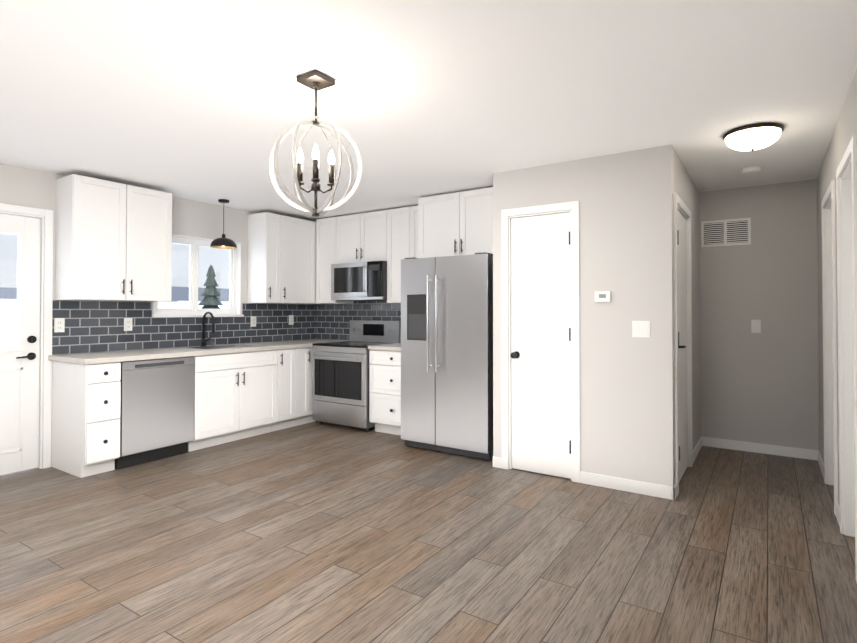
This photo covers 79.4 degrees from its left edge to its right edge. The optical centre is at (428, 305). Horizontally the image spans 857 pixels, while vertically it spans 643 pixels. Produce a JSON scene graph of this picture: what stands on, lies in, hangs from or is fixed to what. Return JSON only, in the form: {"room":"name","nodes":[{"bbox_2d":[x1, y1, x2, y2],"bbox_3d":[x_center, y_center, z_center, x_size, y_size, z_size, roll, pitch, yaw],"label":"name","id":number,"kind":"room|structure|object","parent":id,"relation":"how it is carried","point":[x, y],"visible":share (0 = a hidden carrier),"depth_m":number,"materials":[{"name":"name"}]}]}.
{"room":"kitchen","nodes":[
{"label":"kitchen","id":0,"kind":"room"},
{"bbox_2d":[0,163,307,435],"bbox_3d":[-3.140,0.119,4.299,0.120,2.415,6.140,0,-1,33],"label":"wall","id":1,"kind":"structure","parent":0,"point":[25,187],"depth_m":5.17,"materials":[{"name":"grey paint"}]},
{"bbox_2d":[0,214,40,474],"bbox_3d":[-3.404,0.299,3.809,0.108,2.018,0.911,0,-1,33],"label":"exterior door","id":2,"kind":"structure","parent":1,"relation":"in","point":[19,407],"depth_m":4.10,"materials":[{"name":"white wood"}]},
{"bbox_2d":[0,203,52,468],"bbox_3d":[-3.438,0.268,3.832,0.133,2.103,1.058,0,-1,33],"label":"door frame","id":3,"kind":"structure","parent":1,"relation":"attached to","point":[46,253],"depth_m":4.20,"materials":[{"name":"white wood"}]},
{"bbox_2d":[55,174,171,301],"bbox_3d":[-2.716,-0.541,4.516,0.352,1.001,0.815,0,-1,33],"label":"upper cabinet","id":4,"kind":"object","parent":1,"relation":"attached to","point":[113,241],"visible":1,"depth_m":4.34,"materials":[{"name":"white wood"}]},
{"bbox_2d":[52,300,315,354],"bbox_3d":[-2.279,0.199,5.484,0.008,0.451,2.971,0,-1,33],"label":"backsplash","id":5,"kind":"structure","parent":1,"relation":"attached to","point":[93,326],"depth_m":4.97,"materials":[{"name":"tile"}]},
{"bbox_2d":[54,318,64,331],"bbox_3d":[-3.062,0.166,4.283,0.009,0.118,0.072,0,-1,33],"label":"electrical outlet plate","id":6,"kind":"object","parent":5,"relation":"attached to","point":[59,324],"visible":1,"depth_m":4.28,"materials":[{"name":"white plastic"}]},
{"bbox_2d":[124,318,131,330],"bbox_3d":[-2.760,0.177,4.742,0.009,0.118,0.072,0,-1,33],"label":"electrical outlet plate","id":7,"kind":"object","parent":5,"relation":"attached to","point":[127,324],"visible":1,"depth_m":4.74,"materials":[{"name":"white plastic"}]},
{"bbox_2d":[251,316,255,326],"bbox_3d":[-2.000,0.186,5.894,0.009,0.118,0.072,0,-1,33],"label":"electrical outlet plate","id":8,"kind":"object","parent":5,"relation":"attached to","point":[253,321],"visible":1,"depth_m":5.89,"materials":[{"name":"white plastic"}]},
{"bbox_2d":[289,315,293,324],"bbox_3d":[-1.691,0.182,6.362,0.009,0.118,0.072,0,-1,33],"label":"electrical outlet plate","id":9,"kind":"object","parent":5,"relation":"attached to","point":[291,319],"visible":1,"depth_m":6.36,"materials":[{"name":"white plastic"}]},
{"bbox_2d":[152,234,243,317],"bbox_3d":[-2.406,-0.288,5.389,0.150,0.824,1.020,0,-1,33],"label":"kitchen window","id":10,"kind":"structure","parent":1,"relation":"in","point":[234,278],"depth_m":5.41,"materials":[{"name":"white"}]},
{"bbox_2d":[247,212,315,303],"bbox_3d":[-1.610,-0.520,6.192,0.352,1.001,1.062,0,-1,33],"label":"upper cabinet","id":11,"kind":"object","parent":1,"relation":"attached to","point":[281,259],"visible":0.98,"depth_m":5.85,"materials":[{"name":"white wood"}]},
{"bbox_2d":[0,421,856,642],"bbox_3d":[-0.671,1.372,3.104,5.800,0.120,7.150,0,-1,33],"label":"floor","id":12,"kind":"structure","parent":0,"point":[316,532],"depth_m":2.74,"materials":[{"name":"brown wood"}]},
{"bbox_2d":[51,361,120,477],"bbox_3d":[-2.759,0.887,4.163,0.650,0.875,0.248,0,-1,33],"label":"drawers","id":13,"kind":"object","parent":12,"relation":"on","point":[85,421],"visible":1,"depth_m":4.03,"materials":[{"name":"white wood"}]},
{"bbox_2d":[115,356,193,468],"bbox_3d":[-2.526,0.892,4.536,0.614,0.874,0.624,0,-1,33],"label":"dishwasher","id":14,"kind":"object","parent":12,"relation":"on","point":[157,411],"visible":0.73,"depth_m":4.34,"materials":[{"name":"grey metal"}]},
{"bbox_2d":[188,350,276,451],"bbox_3d":[-2.086,0.900,5.181,0.652,0.875,0.930,0,-1,33],"label":"base cabinet","id":15,"kind":"object","parent":12,"relation":"on","point":[235,396],"visible":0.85,"depth_m":4.98,"materials":[{"name":"white wood"}]},
{"bbox_2d":[271,347,314,431],"bbox_3d":[-1.510,0.910,6.053,0.652,0.875,1.155,0,-1,33],"label":"base cabinet","id":16,"kind":"object","parent":12,"relation":"on","point":[294,390],"visible":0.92,"depth_m":5.62,"materials":[{"name":"white wood"}]},
{"bbox_2d":[48,312,348,364],"bbox_3d":[-2.022,0.339,5.294,0.642,0.546,2.997,0,-1,33],"label":"countertop","id":17,"kind":"structure","parent":16,"relation":"on","point":[118,356],"depth_m":4.73,"materials":[{"name":"stone"}]},
{"bbox_2d":[200,312,214,345],"bbox_3d":[-2.229,0.244,5.292,0.215,0.356,0.133,0,-1,33],"label":"faucet","id":18,"kind":"object","parent":17,"relation":"on","point":[203,339],"depth_m":5.29,"materials":[{"name":"black metal"}]},
{"bbox_2d":[187,345,251,348],"bbox_3d":[-2.083,0.516,5.215,0.378,0.192,0.568,0,-1,33],"label":"sink basin","id":19,"kind":"object","parent":17,"relation":"in","point":[204,346],"depth_m":5.35,"materials":[{"name":"silver metal"}]},
{"bbox_2d":[312,320,400,431],"bbox_3d":[-0.815,0.763,5.829,0.756,1.165,0.741,0,-1,33],"label":"range","id":20,"kind":"object","parent":12,"relation":"on","point":[340,383],"visible":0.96,"depth_m":5.60,"materials":[{"name":"silver metal"}]},
{"bbox_2d":[369,350,400,434],"bbox_3d":[-0.204,0.903,5.493,0.624,0.875,0.650,0,-1,33],"label":"drawers","id":21,"kind":"object","parent":12,"relation":"on","point":[385,391],"visible":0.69,"depth_m":5.32,"materials":[{"name":"white wood"}]},
{"bbox_2d":[368,343,400,350],"bbox_3d":[-0.199,0.445,5.500,0.625,0.040,0.642,0,-1,33],"label":"countertop","id":22,"kind":"structure","parent":21,"relation":"on","point":[395,346],"depth_m":5.32,"materials":[{"name":"stone"}]},
{"bbox_2d":[401,252,492,459],"bbox_3d":[0.346,0.447,4.924,0.906,1.775,0.960,0,-1,33],"label":"refrigerator","id":23,"kind":"object","parent":12,"relation":"on","point":[446,354],"visible":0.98,"depth_m":4.54,"materials":[{"name":"silver metal"}]},
{"bbox_2d":[0,0,856,221],"bbox_3d":[-0.671,-1.163,3.135,5.800,0.120,7.150,0,-1,33],"label":"ceiling","id":24,"kind":"structure","parent":0,"point":[207,101],"depth_m":2.64,"materials":[{"name":"white paint"}]},
{"bbox_2d":[210,199,236,248],"bbox_3d":[-2.099,-0.834,5.289,0.256,0.484,0.256,0,-1,33],"label":"light","id":25,"kind":"object","parent":24,"relation":"hanging from","point":[223,242],"visible":1,"depth_m":5.24,"materials":[{"name":"black metal"}]},
{"bbox_2d":[269,69,361,216],"bbox_3d":[-0.549,-0.772,2.517,0.448,0.676,0.447,0,-1,33],"label":"orb chandelier","id":26,"kind":"object","parent":24,"relation":"hanging from","point":[315,80],"visible":1,"depth_m":2.50,"materials":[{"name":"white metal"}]},
{"bbox_2d":[742,166,760,173],"bbox_3d":[2.569,-1.072,4.105,0.132,0.037,0.132,0,-1,33],"label":"smoke detector","id":27,"kind":"object","parent":24,"relation":"attached to","point":[751,170],"visible":1,"depth_m":4.07,"materials":[{"name":"white plastic"}]},
{"bbox_2d":[723,122,783,150],"bbox_3d":[2.054,-1.039,3.270,0.330,0.123,0.330,0,-1,33],"label":"hall light","id":28,"kind":"object","parent":24,"relation":"attached to","point":[753,137],"visible":1,"depth_m":3.18,"materials":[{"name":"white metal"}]},
{"bbox_2d":[493,145,674,486],"bbox_3d":[1.129,0.114,3.934,1.349,2.415,0.120,0,-1,33],"label":"wall","id":29,"kind":"structure","parent":0,"point":[626,249],"depth_m":3.69,"materials":[{"name":"grey paint"}]},
{"bbox_2d":[510,212,570,478],"bbox_3d":[0.866,0.304,4.022,0.497,2.018,0.114,0,-1,33],"label":"pantry door","id":30,"kind":"structure","parent":29,"relation":"in","point":[540,355],"depth_m":4.04,"materials":[{"name":"white wood"}]},
{"bbox_2d":[501,201,579,482],"bbox_3d":[0.895,0.273,4.076,0.633,2.100,0.133,0,-1,33],"label":"door frame","id":31,"kind":"structure","parent":29,"relation":"attached to","point":[572,207],"depth_m":4.00,"materials":[{"name":"white wood"}]},
{"bbox_2d":[595,291,610,301],"bbox_3d":[1.269,-0.063,3.756,0.110,0.075,0.024,0,-1,33],"label":"thermostat","id":32,"kind":"object","parent":29,"relation":"attached to","point":[602,296],"visible":0.98,"depth_m":3.74,"materials":[{"name":"white plastic"}]},
{"bbox_2d":[580,471,676,499],"bbox_3d":[1.402,1.276,3.669,0.643,0.085,0.026,0,-1,33],"label":"baseboard","id":33,"kind":"structure","parent":29,"relation":"attached to","point":[643,488],"depth_m":3.64,"materials":[{"name":"white wood"}]},
{"bbox_2d":[632,321,649,337],"bbox_3d":[1.490,0.168,3.616,0.118,0.118,0.010,0,-1,33],"label":"switch plate","id":34,"kind":"object","parent":29,"relation":"attached to","point":[640,329],"visible":1,"depth_m":3.61,"materials":[{"name":"white plastic"}]},
{"bbox_2d":[674,150,700,449],"bbox_3d":[2.142,0.119,4.353,0.120,2.415,1.695,0,-1,33],"label":"wall","id":35,"kind":"structure","parent":0,"point":[686,190],"depth_m":4.57,"materials":[{"name":"grey paint"}]},
{"bbox_2d":[677,210,687,481],"bbox_3d":[1.942,0.303,3.939,0.096,2.018,0.698,0,-1,33],"label":"closet door","id":36,"kind":"structure","parent":35,"relation":"in","point":[682,342],"depth_m":4.01,"materials":[{"name":"white painted wood"},{"name":"black metal"}]},
{"bbox_2d":[674,192,692,495],"bbox_3d":[1.898,0.271,3.967,0.133,2.100,0.843,0,-1,33],"label":"door frame","id":37,"kind":"structure","parent":35,"relation":"attached to","point":[677,200],"depth_m":4.20,"materials":[{"name":"white wood"}]},
{"bbox_2d":[693,436,702,462],"bbox_3d":[2.380,1.287,4.580,0.012,0.085,0.727,0,-1,33],"label":"baseboard","id":38,"kind":"structure","parent":35,"relation":"attached to","point":[698,446],"depth_m":4.58,"materials":[{"name":"white wood"}]},
{"bbox_2d":[699,179,818,449],"bbox_3d":[3.002,0.124,4.729,0.901,2.415,0.120,0,-1,33],"label":"wall","id":39,"kind":"structure","parent":0,"point":[762,387],"depth_m":4.65,"materials":[{"name":"grey paint"}]},
{"bbox_2d":[701,218,750,246],"bbox_3d":[2.769,-0.675,4.811,0.400,0.245,0.013,0,-1,33],"label":"air vent","id":40,"kind":"object","parent":39,"relation":"in","point":[727,232],"visible":1,"depth_m":4.80,"materials":[{"name":"white metal"}]},
{"bbox_2d":[751,320,760,332],"bbox_3d":[2.966,0.191,4.673,0.072,0.118,0.010,0,-1,33],"label":"light switch","id":41,"kind":"object","parent":39,"relation":"attached to","point":[755,326],"visible":1,"depth_m":4.67,"materials":[{"name":"white plastic"}]},
{"bbox_2d":[703,437,815,459],"bbox_3d":[2.965,1.288,4.659,0.901,0.085,0.012,0,-1,33],"label":"baseboard","id":42,"kind":"structure","parent":39,"relation":"attached to","point":[802,453],"depth_m":4.64,"materials":[{"name":"white wood"}]},
{"bbox_2d":[817,69,856,503],"bbox_3d":[1.577,0.086,1.625,0.140,2.415,6.871,0,-1,33],"label":"wall","id":43,"kind":"structure","parent":0,"point":[845,132],"depth_m":3.34,"materials":[{"name":"grey paint"}]},
{"bbox_2d":[816,450,823,477],"bbox_3d":[3.146,1.282,4.126,0.012,0.085,0.642,0,-1,33],"label":"baseboard","id":44,"kind":"structure","parent":43,"relation":"attached to","point":[818,456],"depth_m":4.17,"materials":[{"name":"white wood"}]},
{"bbox_2d":[821,181,835,515],"bbox_3d":[2.812,0.266,3.509,0.153,2.100,0.774,0,-1,33],"label":"door frame","id":45,"kind":"structure","parent":43,"relation":"attached to","point":[829,400],"depth_m":3.80,"materials":[{"name":"white wood"}]},
{"bbox_2d":[832,135,856,581],"bbox_3d":[2.261,0.255,2.675,0.153,2.100,0.713,0,-1,33],"label":"door frame","id":46,"kind":"structure","parent":43,"relation":"attached to","point":[840,369],"depth_m":2.94,"materials":[{"name":"white wood"}]},
{"bbox_3d":[-0.218,0.139,5.977,3.150,2.415,0.120,0,-1,33],"label":"wall","id":47,"kind":"structure","parent":0,"visible":0},
{"bbox_2d":[316,217,353,303],"bbox_3d":[-1.157,-0.532,6.318,0.329,1.029,0.352,0,-1,33],"label":"upper cabinet","id":48,"kind":"object","parent":47,"relation":"attached to","point":[325,243],"visible":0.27,"depth_m":6.22,"materials":[{"name":"white wood"}]},
{"bbox_2d":[316,301,400,339],"bbox_3d":[-0.604,0.189,6.153,2.010,0.486,0.008,0,-1,33],"label":"backsplash","id":49,"kind":"structure","parent":47,"relation":"attached to","point":[332,320],"depth_m":6.43,"materials":[{"name":"tile"}]},
{"bbox_2d":[336,210,386,263],"bbox_3d":[-0.701,-0.768,6.020,0.760,0.566,0.352,0,-1,33],"label":"upper cabinet","id":50,"kind":"object","parent":47,"relation":"attached to","point":[361,237],"visible":0.83,"depth_m":5.89,"materials":[{"name":"white wood"}]},
{"bbox_2d":[331,261,386,300],"bbox_3d":[-0.727,-0.270,5.975,0.756,0.423,0.446,0,-1,33],"label":"microwave","id":51,"kind":"object","parent":50,"relation":"attached to","point":[360,281],"visible":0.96,"depth_m":5.79,"materials":[{"name":"grey metal"}]},
{"bbox_2d":[387,206,417,302],"bbox_3d":[-0.121,-0.541,5.635,0.624,1.029,0.352,0,-1,33],"label":"upper cabinet","id":52,"kind":"object","parent":47,"relation":"attached to","point":[402,233],"visible":0.27,"depth_m":5.61,"materials":[{"name":"white wood"}]},
{"bbox_2d":[418,187,492,257],"bbox_3d":[0.452,-0.754,5.080,0.943,0.616,0.652,0,-1,33],"label":"upper cabinet","id":53,"kind":"object","parent":47,"relation":"attached to","point":[455,224],"visible":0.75,"depth_m":4.86,"materials":[{"name":"white wood"}]},
{"label":"outside","id":54,"kind":"structure","parent":0,"visible":0},
{"bbox_2d":[0,340,16,347],"bbox_3d":[-57.353,2.450,67.537,159.700,0.200,200.000,0,-1,33],"label":"ground","id":55,"kind":"structure","parent":54,"point":[4,343],"depth_m":23.82,"materials":[{"name":"white"}]},
{"bbox_2d":[0,287,179,339],"bbox_3d":[-25.706,0.414,29.908,8.600,2.950,18.600,0,-1,33],"label":"garage","id":56,"kind":"structure","parent":55,"relation":"on","point":[10,334],"depth_m":27.69,"materials":[{"name":"white"}]},
{"bbox_2d":[171,286,228,308],"bbox_3d":[-30.337,0.006,70.110,8.600,4.750,14.600,0,-1,33],"label":"house","id":57,"kind":"structure","parent":55,"relation":"on","point":[184,290],"depth_m":65.77,"materials":[{"name":"white"}]},
{"bbox_2d":[198,265,221,308],"bbox_3d":[-22.631,-1.045,53.656,2.853,6.450,3.000,0,-1,33],"label":"tree","id":58,"kind":"object","parent":55,"relation":"on","point":[215,301],"depth_m":53.18,"materials":[{"name":"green plant"}]}
]}

